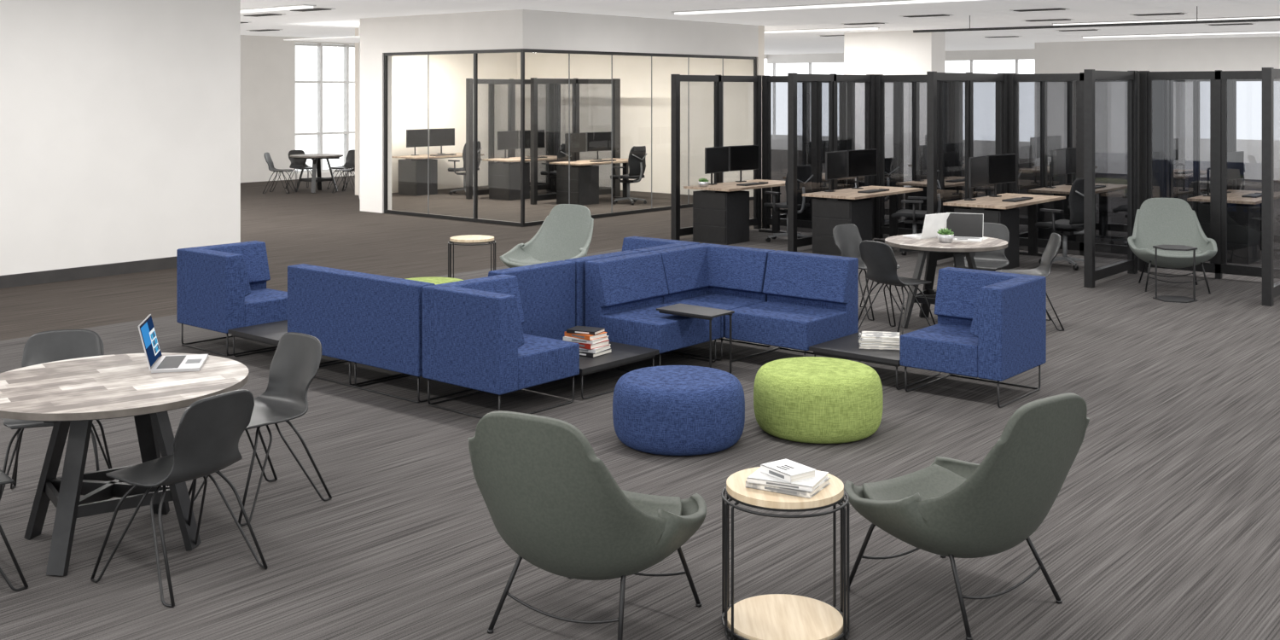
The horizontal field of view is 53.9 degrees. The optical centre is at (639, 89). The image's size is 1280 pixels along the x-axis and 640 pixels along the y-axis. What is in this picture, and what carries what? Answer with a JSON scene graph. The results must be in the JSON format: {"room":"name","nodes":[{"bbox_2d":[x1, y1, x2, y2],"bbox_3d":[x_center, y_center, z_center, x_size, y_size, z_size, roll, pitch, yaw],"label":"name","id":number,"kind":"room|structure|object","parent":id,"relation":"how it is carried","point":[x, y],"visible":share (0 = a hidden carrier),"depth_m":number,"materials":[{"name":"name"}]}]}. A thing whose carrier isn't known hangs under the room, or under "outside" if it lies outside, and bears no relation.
{"room":"open-plan office lounge","nodes":[
{"label":"open-plan office lounge","id":0,"kind":"room"},
{"bbox_2d":[0,0,240,275],"bbox_3d":[-9.879,0.425,9.268,0.250,3.250,15.500,0,0,40],"label":"wall","id":1,"kind":"structure","parent":0,"point":[120,119],"depth_m":13.93,"materials":[{"name":"paint"}]},
{"bbox_2d":[0,256,176,288],"bbox_3d":[-9.777,1.985,9.183,0.015,0.130,15.500,0,0,40],"label":"baseboard","id":2,"kind":"structure","parent":1,"relation":"attached to","point":[54,276],"depth_m":13.66,"materials":[{"name":"plastic"}]},
{"bbox_2d":[283,35,360,42],"bbox_3d":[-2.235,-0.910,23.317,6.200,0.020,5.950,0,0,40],"label":"ceiling light","id":3,"kind":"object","parent":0,"point":[355,38],"depth_m":22.69,"materials":[{"name":"white plastic"}]},
{"bbox_2d":[240,34,767,182],"bbox_3d":[-3.257,0.425,34.389,0.200,3.250,31.500,0,0,40],"label":"wall","id":4,"kind":"structure","parent":0,"point":[267,62],"depth_m":28.16,"materials":[{"name":"paint"}]},
{"bbox_2d":[295,43,354,174],"bbox_3d":[-7.226,0.430,29.659,0.120,3.000,2.250,0,0,40],"label":"window","id":5,"kind":"structure","parent":4,"relation":"in","point":[346,82],"depth_m":29.43,"materials":[{"name":"white plastic"}]},
{"bbox_2d":[354,9,764,213],"bbox_3d":[-2.235,0.425,23.317,6.600,3.250,6.350,0,0,40],"label":"wall","id":6,"kind":"structure","parent":0,"point":[407,75],"depth_m":24.40,"materials":[{"name":"paint"}]},
{"bbox_2d":[384,48,756,226],"bbox_3d":[-1.036,0.720,22.192,3.267,2.660,6.117,0,0,40],"label":"glass wall","id":7,"kind":"structure","parent":0,"point":[522,224],"depth_m":19.74,"materials":[{"name":"black metal"}]},
{"bbox_2d":[0,149,1279,639],"bbox_3d":[4.095,2.100,18.103,37.000,0.100,47.000,0,0,40],"label":"floor","id":8,"kind":"structure","parent":0,"point":[1163,523],"depth_m":6.48,"materials":[{"name":"carpet"}]},
{"bbox_2d":[0,469,28,591],"bbox_3d":[-2.869,1.649,5.172,0.537,0.799,0.497,0,0,-41],"label":"cafe chair","id":9,"kind":"object","parent":8,"relation":"on","point":[4,478],"visible":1,"depth_m":5.14,"materials":[{"name":"grey plastic"}]},
{"bbox_2d":[0,329,112,500],"bbox_3d":[-2.924,1.649,6.312,0.497,0.799,0.537,0,0,-17],"label":"cafe chair","id":10,"kind":"object","parent":8,"relation":"on","point":[51,346],"visible":0.3,"depth_m":6.51,"materials":[{"name":"grey plastic"}]},
{"bbox_2d":[0,352,248,575],"bbox_3d":[-2.390,1.683,5.700,1.180,0.735,1.180,0,0,-35],"label":"round table","id":11,"kind":"object","parent":8,"relation":"on","point":[74,392],"visible":0.78,"depth_m":5.59,"materials":[{"name":"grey wood"}]},
{"bbox_2d":[137,314,208,372],"bbox_3d":[-2.223,1.204,6.006,0.273,0.221,0.320,0,0,-12],"label":"laptop","id":12,"kind":"object","parent":11,"relation":"on","point":[157,363],"visible":1,"depth_m":5.96,"materials":[{"name":"metal"}]},
{"bbox_2d":[90,389,267,607],"bbox_3d":[-1.940,1.649,5.314,0.537,0.799,0.497,0,0,32],"label":"cafe chair","id":13,"kind":"object","parent":8,"relation":"on","point":[209,432],"visible":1,"depth_m":5.20,"materials":[{"name":"grey plastic"}]},
{"bbox_2d":[176,240,287,356],"bbox_3d":[-3.206,1.663,10.134,0.720,0.775,0.726,0,0,40],"label":"sectional sofa","id":14,"kind":"object","parent":8,"relation":"on","point":[222,288],"visible":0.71,"depth_m":9.88,"materials":[{"name":"blue fabric"}]},
{"bbox_2d":[188,331,331,526],"bbox_3d":[-1.892,1.649,6.249,0.497,0.799,0.537,0,0,40],"label":"cafe chair","id":15,"kind":"object","parent":8,"relation":"on","point":[296,360],"visible":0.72,"depth_m":6.36,"materials":[{"name":"grey plastic"}]},
{"bbox_2d":[262,152,295,193],"bbox_3d":[-7.162,1.649,25.000,0.537,0.799,0.497,0,0,0],"label":"cafe chair","id":16,"kind":"object","parent":8,"relation":"on","point":[268,159],"visible":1,"depth_m":25.03,"materials":[{"name":"grey plastic"}]},
{"bbox_2d":[227,320,342,364],"bbox_3d":[-2.629,1.942,9.647,0.770,0.215,0.700,0,0,40],"label":"coffee table","id":17,"kind":"object","parent":8,"relation":"on","point":[270,333],"visible":0.31,"depth_m":9.56,"materials":[{"name":"black laminate"}]},
{"bbox_2d":[285,150,317,190],"bbox_3d":[-6.958,1.649,25.909,0.497,0.799,0.537,0,0,-42],"label":"cafe chair","id":18,"kind":"object","parent":8,"relation":"on","point":[297,164],"visible":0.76,"depth_m":26.01,"materials":[{"name":"grey plastic"}]},
{"bbox_2d":[290,153,343,192],"bbox_3d":[-6.500,1.683,25.300,1.040,0.735,1.040,0,0,40],"label":"round table","id":19,"kind":"object","parent":8,"relation":"on","point":[316,158],"visible":1,"depth_m":25.23,"materials":[{"name":"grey wood"}]},
{"bbox_2d":[287,263,474,403],"bbox_3d":[-1.766,1.663,8.925,1.460,0.775,0.724,0,0,40],"label":"sectional sofa","id":20,"kind":"object","parent":8,"relation":"on","point":[373,320],"visible":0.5,"depth_m":8.57,"materials":[{"name":"blue fabric"}]},
{"bbox_2d":[391,152,484,196],"bbox_3d":[-4.006,1.677,25.064,0.760,0.745,1.750,0,0,40],"label":"office desk","id":21,"kind":"object","parent":8,"relation":"on","point":[413,170],"visible":0.7,"depth_m":24.47,"materials":[{"name":"grey wood"}]},
{"bbox_2d":[406,128,427,155],"bbox_3d":[-4.461,1.044,24.893,0.184,0.520,0.600,0,0,34],"label":"computer monitor","id":22,"kind":"object","parent":21,"relation":"on","point":[418,137],"visible":0.98,"depth_m":24.83,"materials":[{"name":"black plastic"}]},
{"bbox_2d":[429,128,454,154],"bbox_3d":[-4.037,1.044,25.398,0.600,0.520,0.184,0,0,-42],"label":"computer monitor","id":23,"kind":"object","parent":21,"relation":"on","point":[440,137],"visible":0.99,"depth_m":25.33,"materials":[{"name":"black plastic"}]},
{"bbox_2d":[448,140,482,195],"bbox_3d":[-3.437,1.527,24.684,0.660,1.045,0.650,0,0,40],"label":"office chair","id":24,"kind":"object","parent":8,"relation":"on","point":[462,169],"visible":0.46,"depth_m":24.54,"materials":[{"name":"grey fabric"}]},
{"bbox_2d":[448,234,495,278],"bbox_3d":[-1.700,1.774,12.750,0.483,0.552,0.483,0,0,0],"label":"wire side table","id":25,"kind":"object","parent":8,"relation":"on","point":[469,238],"visible":0.55,"depth_m":12.66,"materials":[{"name":"brown wood"}]},
{"bbox_2d":[422,273,579,418],"bbox_3d":[-0.904,1.663,8.202,0.730,0.775,0.726,0,0,40],"label":"sectional sofa","id":26,"kind":"object","parent":8,"relation":"on","point":[474,337],"visible":0.91,"depth_m":7.94,"materials":[{"name":"blue fabric"}]},
{"bbox_2d":[465,78,553,199],"bbox_3d":[-2.491,0.920,24.412,0.084,2.260,2.284,0,0,40],"label":"glass wall","id":27,"kind":"structure","parent":8,"relation":"on","point":[511,83],"depth_m":24.34,"materials":[{"name":"black metal"}]},
{"bbox_2d":[482,155,558,200],"bbox_3d":[-2.108,1.677,24.059,0.760,0.745,1.750,0,0,40],"label":"office desk","id":28,"kind":"object","parent":8,"relation":"on","point":[504,175],"visible":0.74,"depth_m":23.45,"materials":[{"name":"grey wood"}]},
{"bbox_2d":[497,130,518,158],"bbox_3d":[-2.563,1.044,23.888,0.184,0.520,0.600,0,0,34],"label":"computer monitor","id":29,"kind":"object","parent":28,"relation":"on","point":[509,139],"visible":1,"depth_m":23.84,"materials":[{"name":"black plastic"}]},
{"bbox_2d":[488,260,575,340],"bbox_3d":[-0.994,1.663,9.273,0.724,0.775,0.750,0,0,40],"label":"sectional sofa","id":30,"kind":"object","parent":8,"relation":"on","point":[547,290],"visible":0.27,"depth_m":9.10,"materials":[{"name":"blue fabric"}]},
{"bbox_2d":[500,203,593,267],"bbox_3d":[-0.894,1.603,12.358,0.859,0.895,0.832,0,0,32],"label":"lounge armchair","id":31,"kind":"object","parent":8,"relation":"on","point":[566,233],"visible":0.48,"depth_m":12.61,"materials":[{"name":"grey fabric"}]},
{"bbox_2d":[488,78,620,196],"bbox_3d":[-1.788,0.920,25.389,3.604,2.260,0.084,0,0,40],"label":"glass wall","id":32,"kind":"structure","parent":8,"relation":"on","point":[556,86],"depth_m":25.28,"materials":[{"name":"black metal"}]},
{"bbox_2d":[540,143,571,193],"bbox_3d":[-1.539,1.527,23.679,0.660,1.045,0.650,0,0,40],"label":"office chair","id":33,"kind":"object","parent":8,"relation":"on","point":[561,155],"visible":0.21,"depth_m":23.43,"materials":[{"name":"grey fabric"}]},
{"bbox_2d":[530,77,617,204],"bbox_3d":[-1.188,0.920,23.320,0.084,2.260,2.284,0,0,40],"label":"glass wall","id":34,"kind":"structure","parent":8,"relation":"on","point":[535,197],"depth_m":23.25,"materials":[{"name":"black metal"}]},
{"bbox_2d":[468,410,706,639],"bbox_3d":[-0.208,1.603,4.820,0.859,0.895,0.832,0,0,29],"label":"lounge armchair","id":35,"kind":"object","parent":8,"relation":"on","point":[544,487],"visible":1,"depth_m":4.53,"materials":[{"name":"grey fabric"}]},
{"bbox_2d":[549,157,628,205],"bbox_3d":[-0.774,1.677,23.005,0.760,0.745,1.750,0,0,40],"label":"office desk","id":36,"kind":"object","parent":8,"relation":"on","point":[584,174],"visible":0.8,"depth_m":22.43,"materials":[{"name":"grey wood"}]},
{"bbox_2d":[564,132,586,161],"bbox_3d":[-1.228,1.044,22.833,0.184,0.520,0.600,0,0,34],"label":"computer monitor","id":37,"kind":"object","parent":36,"relation":"on","point":[578,141],"visible":1,"depth_m":22.80,"materials":[{"name":"black plastic"}]},
{"bbox_2d":[586,131,611,159],"bbox_3d":[-0.804,1.044,23.338,0.600,0.520,0.184,0,0,-42],"label":"computer monitor","id":38,"kind":"object","parent":36,"relation":"on","point":[597,142],"visible":0.98,"depth_m":23.27,"materials":[{"name":"black plastic"}]},
{"bbox_2d":[564,250,641,325],"bbox_3d":[-0.499,1.663,9.863,0.724,0.775,0.750,0,0,40],"label":"sectional sofa","id":39,"kind":"object","parent":8,"relation":"on","point":[579,262],"visible":0.13,"depth_m":9.38,"materials":[{"name":"blue fabric"}]},
{"bbox_2d":[578,341,659,399],"bbox_3d":[-0.393,1.942,8.796,0.710,0.215,0.800,0,0,40],"label":"coffee table","id":40,"kind":"object","parent":8,"relation":"on","point":[621,354],"visible":0.48,"depth_m":8.62,"materials":[{"name":"black laminate"}]},
{"bbox_2d":[562,325,611,357],"bbox_3d":[-0.377,1.751,8.776,0.300,0.166,0.238,0,0,35],"label":"book stack","id":41,"kind":"object","parent":40,"relation":"on","point":[593,341],"visible":0.79,"depth_m":8.70,"materials":[{"name":"paper"}]},
{"bbox_2d":[610,145,646,204],"bbox_3d":[-0.205,1.527,22.625,0.660,1.045,0.650,0,0,40],"label":"office chair","id":42,"kind":"object","parent":8,"relation":"on","point":[637,162],"visible":0.98,"depth_m":22.43,"materials":[{"name":"grey fabric"}]},
{"bbox_2d":[585,251,720,372],"bbox_3d":[0.098,1.663,9.402,0.724,0.775,0.730,0,0,40],"label":"sectional sofa","id":43,"kind":"object","parent":8,"relation":"on","point":[624,293],"visible":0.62,"depth_m":9.30,"materials":[{"name":"blue fabric"}]},
{"bbox_2d":[622,236,699,252],"bbox_3d":[-0.004,1.663,10.457,0.730,0.775,0.726,0,0,40],"label":"sectional sofa","id":44,"kind":"object","parent":8,"relation":"on","point":[633,243],"visible":0.16,"depth_m":10.65,"materials":[{"name":"blue fabric"}]},
{"bbox_2d":[612,365,744,455],"bbox_3d":[0.226,1.855,7.340,0.770,0.381,0.770,0,0,40],"label":"round ottoman","id":45,"kind":"object","parent":8,"relation":"on","point":[665,410],"visible":1,"depth_m":7.04,"materials":[{"name":"blue fabric"}]},
{"bbox_2d":[656,303,734,373],"bbox_3d":[0.397,1.820,9.092,0.500,0.460,0.280,0,0,40],"label":"side table","id":46,"kind":"object","parent":8,"relation":"on","point":[683,310],"visible":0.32,"depth_m":9.03,"materials":[{"name":"black laminate"}]},
{"bbox_2d":[650,243,775,360],"bbox_3d":[0.574,1.663,9.968,0.726,0.775,0.730,0,0,40],"label":"sectional sofa","id":47,"kind":"object","parent":8,"relation":"on","point":[706,275],"visible":0.47,"depth_m":10.00,"materials":[{"name":"blue fabric"}]},
{"bbox_2d":[683,179,786,244],"bbox_3d":[1.441,1.677,17.399,0.760,0.745,1.750,0,0,40],"label":"office desk","id":48,"kind":"object","parent":8,"relation":"on","point":[720,210],"visible":0.88,"depth_m":16.83,"materials":[{"name":"grey wood"}]},
{"bbox_2d":[704,145,728,185],"bbox_3d":[0.987,1.044,17.228,0.184,0.520,0.600,0,0,34],"label":"computer monitor","id":49,"kind":"object","parent":48,"relation":"on","point":[716,158],"visible":1,"depth_m":17.16,"materials":[{"name":"black plastic"}]},
{"bbox_2d":[728,145,759,181],"bbox_3d":[1.411,1.044,17.733,0.600,0.520,0.184,0,0,-42],"label":"computer monitor","id":50,"kind":"object","parent":48,"relation":"on","point":[743,157],"visible":1,"depth_m":17.66,"materials":[{"name":"black plastic"}]},
{"bbox_2d":[670,74,846,240],"bbox_3d":[1.885,0.920,18.737,0.084,2.260,4.454,0,0,40],"label":"glass wall","id":51,"kind":"structure","parent":8,"relation":"on","point":[676,231],"depth_m":17.80,"materials":[{"name":"black metal"}]},
{"bbox_2d":[721,466,849,639],"bbox_3d":[0.551,1.774,4.790,0.483,0.552,0.483,0,0,0],"label":"wire side table","id":52,"kind":"object","parent":8,"relation":"on","point":[771,616],"visible":0.91,"depth_m":4.71,"materials":[{"name":"brown wood"}]},
{"bbox_2d":[745,459,830,498],"bbox_3d":[0.560,1.462,4.760,0.268,0.071,0.217,0,0,30],"label":"book stack","id":53,"kind":"object","parent":52,"relation":"on","point":[784,476],"visible":1,"depth_m":4.70,"materials":[{"name":"paper"}]},
{"bbox_2d":[763,164,813,242],"bbox_3d":[2.010,1.527,17.020,0.650,1.045,0.660,0,0,-35],"label":"office chair","id":54,"kind":"object","parent":8,"relation":"on","point":[804,175],"visible":0.7,"depth_m":16.84,"materials":[{"name":"grey fabric"}]},
{"bbox_2d":[725,250,858,361],"bbox_3d":[1.145,1.663,9.493,0.730,0.775,0.724,0,0,40],"label":"sectional sofa","id":55,"kind":"object","parent":8,"relation":"on","point":[812,299],"visible":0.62,"depth_m":9.46,"materials":[{"name":"blue fabric"}]},
{"bbox_2d":[753,356,882,443],"bbox_3d":[1.070,1.855,7.580,0.770,0.381,0.770,0,0,40],"label":"round ottoman","id":56,"kind":"object","parent":8,"relation":"on","point":[805,399],"visible":1,"depth_m":7.28,"materials":[{"name":"green fabric"}]},
{"bbox_2d":[783,173,864,228],"bbox_3d":[2.997,1.677,19.253,0.760,0.745,1.750,0,0,40],"label":"office desk","id":57,"kind":"object","parent":8,"relation":"on","point":[805,214],"visible":0.12,"depth_m":18.67,"materials":[{"name":"grey wood"}]},
{"bbox_2d":[802,186,923,255],"bbox_3d":[2.881,1.677,16.191,0.760,0.745,1.750,0,0,40],"label":"office desk","id":58,"kind":"object","parent":8,"relation":"on","point":[845,206],"visible":0.71,"depth_m":15.66,"materials":[{"name":"grey wood"}]},
{"bbox_2d":[824,150,847,191],"bbox_3d":[2.427,1.044,16.020,0.184,0.520,0.600,0,0,34],"label":"computer monitor","id":59,"kind":"object","parent":58,"relation":"on","point":[836,161],"visible":1,"depth_m":15.95,"materials":[{"name":"black plastic"}]},
{"bbox_2d":[847,148,877,188],"bbox_3d":[2.851,1.044,16.524,0.600,0.520,0.184,0,0,-42],"label":"computer monitor","id":60,"kind":"object","parent":58,"relation":"on","point":[860,162],"visible":1,"depth_m":16.46,"materials":[{"name":"black plastic"}]},
{"bbox_2d":[832,223,904,320],"bbox_3d":[2.072,1.649,11.509,0.497,0.799,0.537,0,0,-42],"label":"cafe chair","id":61,"kind":"object","parent":8,"relation":"on","point":[847,239],"visible":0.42,"depth_m":11.65,"materials":[{"name":"grey plastic"}]},
{"bbox_2d":[787,72,954,251],"bbox_3d":[3.325,0.920,17.529,0.084,2.260,4.454,0,0,40],"label":"glass wall","id":62,"kind":"structure","parent":8,"relation":"on","point":[794,242],"depth_m":16.57,"materials":[{"name":"black metal"}]},
{"bbox_2d":[808,331,941,389],"bbox_3d":[1.709,1.942,9.029,0.710,0.215,0.710,0,0,40],"label":"coffee table","id":63,"kind":"object","parent":8,"relation":"on","point":[847,347],"visible":0.58,"depth_m":8.84,"materials":[{"name":"black laminate"}]},
{"bbox_2d":[858,331,899,349],"bbox_3d":[1.718,1.792,9.002,0.309,0.084,0.254,0,0,10],"label":"magazine stack","id":64,"kind":"object","parent":63,"relation":"on","point":[867,340],"visible":0.89,"depth_m":8.90,"materials":[{"name":"paper"}]},
{"bbox_2d":[855,157,901,222],"bbox_3d":[3.566,1.527,18.873,0.650,1.045,0.660,0,0,-20],"label":"office chair","id":65,"kind":"object","parent":8,"relation":"on","point":[892,166],"visible":0.21,"depth_m":18.66,"materials":[{"name":"grey fabric"}]},
{"bbox_2d":[843,29,945,187],"bbox_3d":[5.248,0.425,26.012,2.000,3.250,0.600,0,0,40],"label":"wall pier","id":66,"kind":"object","parent":8,"relation":"on","point":[909,52],"visible":0.36,"depth_m":25.65,"materials":[{"name":"paint"}]},
{"bbox_2d":[858,240,935,334],"bbox_3d":[2.140,1.649,10.543,0.537,0.799,0.497,0,0,-37],"label":"cafe chair","id":67,"kind":"object","parent":8,"relation":"on","point":[879,258],"visible":0.94,"depth_m":10.42,"materials":[{"name":"grey plastic"}]},
{"bbox_2d":[890,169,941,255],"bbox_3d":[3.451,1.527,15.811,0.660,1.045,0.650,0,0,20],"label":"office chair","id":68,"kind":"object","parent":8,"relation":"on","point":[914,213],"visible":0.48,"depth_m":15.70,"materials":[{"name":"black plastic"}]},
{"bbox_2d":[896,176,977,229],"bbox_3d":[4.437,1.677,18.045,0.760,0.745,1.750,0,0,40],"label":"office desk","id":69,"kind":"object","parent":8,"relation":"on","point":[951,192],"visible":0.25,"depth_m":17.50,"materials":[{"name":"grey wood"}]},
{"bbox_2d":[944,142,959,178],"bbox_3d":[4.407,1.044,18.378,0.600,0.520,0.184,0,0,-42],"label":"computer monitor","id":70,"kind":"object","parent":69,"relation":"on","point":[951,150],"visible":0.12,"depth_m":18.39,"materials":[{"name":"black plastic"}]},
{"bbox_2d":[884,234,1007,328],"bbox_3d":[2.660,1.683,10.950,1.040,0.735,1.040,0,0,30],"label":"round table","id":71,"kind":"object","parent":8,"relation":"on","point":[931,246],"visible":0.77,"depth_m":10.84,"materials":[{"name":"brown wood"}]},
{"bbox_2d":[902,212,950,238],"bbox_3d":[2.555,1.204,11.214,0.320,0.221,0.273,0,0,-35],"label":"laptop","id":72,"kind":"object","parent":71,"relation":"on","point":[933,223],"visible":0.87,"depth_m":11.11,"materials":[{"name":"white plastic"}]},
{"bbox_2d":[946,212,983,242],"bbox_3d":[2.833,1.204,11.026,0.320,0.221,0.273,0,0,20],"label":"laptop","id":73,"kind":"object","parent":71,"relation":"on","point":[966,227],"visible":0.8,"depth_m":11.11,"materials":[{"name":"white plastic"}]},
{"bbox_2d":[762,72,1159,255],"bbox_3d":[4.025,0.920,16.791,5.734,2.260,0.084,0,0,40],"label":"glass wall","id":74,"kind":"structure","parent":8,"relation":"on","point":[1012,78],"depth_m":16.80,"materials":[{"name":"black metal"}]},
{"bbox_2d":[844,392,1089,639],"bbox_3d":[1.311,1.603,5.045,0.859,0.895,0.832,0,0,-37],"label":"lounge armchair","id":75,"kind":"object","parent":8,"relation":"on","point":[951,508],"visible":0.98,"depth_m":4.76,"materials":[{"name":"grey fabric"}]},
{"bbox_2d":[899,267,1046,407],"bbox_3d":[2.263,1.663,8.555,0.730,0.775,0.726,0,0,40],"label":"sectional sofa","id":76,"kind":"object","parent":8,"relation":"on","point":[992,325],"visible":1,"depth_m":8.36,"materials":[{"name":"blue fabric"}]},
{"bbox_2d":[953,222,1009,271],"bbox_3d":[3.156,1.649,11.611,0.497,0.799,0.537,0,0,30],"label":"cafe chair","id":77,"kind":"object","parent":8,"relation":"on","point":[992,260],"visible":0.55,"depth_m":11.73,"materials":[{"name":"grey plastic"}]},
{"bbox_2d":[926,71,1076,266],"bbox_3d":[4.796,0.920,16.294,0.084,2.260,4.454,0,0,40],"label":"glass wall","id":78,"kind":"structure","parent":8,"relation":"on","point":[932,77],"depth_m":15.35,"materials":[{"name":"black metal"}]},
{"bbox_2d":[942,192,1065,271],"bbox_3d":[4.352,1.677,14.957,0.760,0.745,1.750,0,0,40],"label":"office desk","id":79,"kind":"object","parent":8,"relation":"on","point":[994,210],"visible":0.54,"depth_m":14.50,"materials":[{"name":"grey wood"}]},
{"bbox_2d":[964,155,988,200],"bbox_3d":[3.898,1.044,14.785,0.184,0.520,0.600,0,0,34],"label":"computer monitor","id":80,"kind":"object","parent":79,"relation":"on","point":[978,166],"visible":1,"depth_m":14.73,"materials":[{"name":"black plastic"}]},
{"bbox_2d":[988,153,1015,197],"bbox_3d":[4.322,1.044,15.290,0.600,0.520,0.184,0,0,-42],"label":"computer monitor","id":81,"kind":"object","parent":79,"relation":"on","point":[1001,167],"visible":1,"depth_m":15.22,"materials":[{"name":"black plastic"}]},
{"bbox_2d":[995,232,1064,331],"bbox_3d":[3.362,1.649,10.949,0.537,0.799,0.497,0,0,5],"label":"cafe chair","id":82,"kind":"object","parent":8,"relation":"on","point":[1050,252],"visible":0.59,"depth_m":10.98,"materials":[{"name":"grey plastic"}]},
{"bbox_2d":[1018,164,1097,215],"bbox_3d":[6.944,1.677,21.032,0.760,0.745,1.750,0,0,40],"label":"office desk","id":83,"kind":"object","parent":8,"relation":"on","point":[1031,180],"visible":0.24,"depth_m":20.50,"materials":[{"name":"grey wood"}]},
{"bbox_2d":[846,79,1279,243],"bbox_3d":[6.231,0.920,18.099,7.434,2.260,0.084,0,0,40],"label":"glass wall","id":84,"kind":"structure","parent":8,"relation":"on","point":[898,86],"depth_m":19.21,"materials":[{"name":"black metal"}]},
{"bbox_2d":[1035,178,1095,270],"bbox_3d":[4.921,1.527,14.577,0.650,1.045,0.660,0,0,-40],"label":"office chair","id":85,"kind":"object","parent":8,"relation":"on","point":[1076,194],"visible":0.69,"depth_m":14.36,"materials":[{"name":"grey fabric"}]},
{"bbox_2d":[1028,183,1127,250],"bbox_3d":[5.908,1.677,16.811,0.760,0.745,1.750,0,0,40],"label":"office desk","id":86,"kind":"object","parent":8,"relation":"on","point":[1060,190],"visible":0.41,"depth_m":16.36,"materials":[{"name":"grey wood"}]},
{"bbox_2d":[1045,148,1065,188],"bbox_3d":[5.454,1.044,16.639,0.184,0.520,0.600,0,0,34],"label":"computer monitor","id":87,"kind":"object","parent":86,"relation":"on","point":[1057,165],"visible":1,"depth_m":16.58,"materials":[{"name":"black plastic"}]},
{"bbox_2d":[1064,147,1076,185],"bbox_3d":[5.877,1.044,17.144,0.600,0.520,0.184,0,0,-42],"label":"computer monitor","id":88,"kind":"object","parent":86,"relation":"on","point":[1070,152],"visible":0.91,"depth_m":16.96,"materials":[{"name":"black plastic"}]},
{"bbox_2d":[1083,69,1210,288],"bbox_3d":[6.191,0.920,14.876,0.084,2.260,4.834,0,0,40],"label":"glass wall","id":89,"kind":"structure","parent":8,"relation":"on","point":[1090,274],"depth_m":14.00,"materials":[{"name":"black metal"}]},
{"bbox_2d":[1127,197,1217,294],"bbox_3d":[5.516,1.603,13.066,0.859,0.895,0.832,0,0,14],"label":"lounge armchair","id":90,"kind":"object","parent":8,"relation":"on","point":[1158,221],"visible":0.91,"depth_m":13.30,"materials":[{"name":"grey fabric"}]},
{"bbox_2d":[1152,244,1197,302],"bbox_3d":[5.220,1.792,12.280,0.400,0.515,0.346,0,0,20],"label":"side table","id":91,"kind":"object","parent":8,"relation":"on","point":[1174,247],"visible":1,"depth_m":12.24,"materials":[{"name":"black metal"}]},
{"bbox_2d":[1173,168,1210,209],"bbox_3d":[8.415,1.677,19.798,0.760,0.745,1.750,0,0,40],"label":"office desk","id":92,"kind":"object","parent":8,"relation":"on","point":[1183,183],"visible":0.17,"depth_m":19.32,"materials":[{"name":"grey wood"}]},
{"bbox_2d":[1139,69,1279,279],"bbox_3d":[6.279,0.920,13.659,1.654,2.260,0.084,0,0,40],"label":"glass wall","id":93,"kind":"structure","parent":8,"relation":"on","point":[1218,264],"depth_m":13.67,"materials":[{"name":"black metal"}]},
{"bbox_2d":[1186,189,1279,264],"bbox_3d":[7.425,1.677,15.538,0.760,0.745,1.750,0,0,40],"label":"office desk","id":94,"kind":"object","parent":8,"relation":"on","point":[1244,214],"visible":0.59,"depth_m":14.88,"materials":[{"name":"grey wood"}]},
{"bbox_2d":[1227,151,1244,192],"bbox_3d":[7.394,1.044,15.871,0.600,0.520,0.184,0,0,-42],"label":"computer monitor","id":95,"kind":"object","parent":94,"relation":"on","point":[1235,160],"visible":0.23,"depth_m":15.85,"materials":[{"name":"black plastic"}]},
{"bbox_2d":[1262,67,1279,306],"bbox_3d":[6.384,0.920,12.462,0.084,2.260,1.384,0,0,40],"label":"glass wall","id":96,"kind":"structure","parent":8,"relation":"on","point":[1271,290],"depth_m":11.94,"materials":[{"name":"black metal"}]},
{"bbox_2d":[240,0,1279,54],"bbox_3d":[4.095,-1.250,18.103,37.000,0.100,47.000,0,0,40],"label":"ceiling","id":97,"kind":"structure","parent":0,"point":[341,21],"depth_m":20.00,"materials":[{"name":"tile"}]},
{"bbox_2d":[240,4,316,12],"bbox_3d":[-7.741,-1.177,20.333,8.060,0.044,0.220,0,0,40],"label":"ceiling light","id":98,"kind":"object","parent":97,"relation":"attached to","point":[297,6],"depth_m":18.12,"materials":[{"name":"white plastic"}]},
{"bbox_2d":[764,26,879,33],"bbox_3d":[2.967,-1.177,25.316,4.060,0.044,0.220,0,0,40],"label":"ceiling light","id":99,"kind":"object","parent":97,"relation":"attached to","point":[864,27],"depth_m":24.69,"materials":[{"name":"white plastic"}]},
{"bbox_2d":[671,0,975,14],"bbox_3d":[5.557,-1.177,15.179,13.060,0.044,0.220,0,0,40],"label":"ceiling light","id":100,"kind":"object","parent":97,"relation":"attached to","point":[887,2],"depth_m":17.72,"materials":[{"name":"white plastic"}]},
{"bbox_2d":[913,5,1279,32],"bbox_3d":[8.013,-1.075,18.105,9.000,0.250,0.040,0,0,40],"label":"ceiling light","id":101,"kind":"object","parent":97,"relation":"attached to","point":[1196,21],"depth_m":18.93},
{"bbox_2d":[1050,15,1279,25],"bbox_3d":[11.308,-1.177,19.622,9.960,0.044,0.220,0,0,40],"label":"ceiling light","id":102,"kind":"object","parent":97,"relation":"attached to","point":[1265,16],"depth_m":21.43,"materials":[{"name":"white plastic"}]},
{"bbox_2d":[1081,30,1279,38],"bbox_3d":[14.359,-1.177,24.502,11.560,0.044,0.220,0,0,40],"label":"ceiling light","id":103,"kind":"object","parent":97,"relation":"attached to","point":[1255,32],"depth_m":26.78,"materials":[{"name":"white plastic"}]},
{"bbox_2d":[767,48,1034,158],"bbox_3d":[17.651,0.425,32.314,34.500,3.250,0.200,0,0,40],"label":"wall","id":104,"kind":"structure","parent":0,"point":[981,148],"depth_m":38.65,"materials":[{"name":"paint"}]},
{"bbox_2d":[1034,36,1279,180],"bbox_3d":[18.880,0.425,24.756,22.900,3.250,0.200,0,0,40],"label":"wall","id":105,"kind":"structure","parent":0,"point":[1251,53],"depth_m":30.51,"materials":[{"name":"paint"}]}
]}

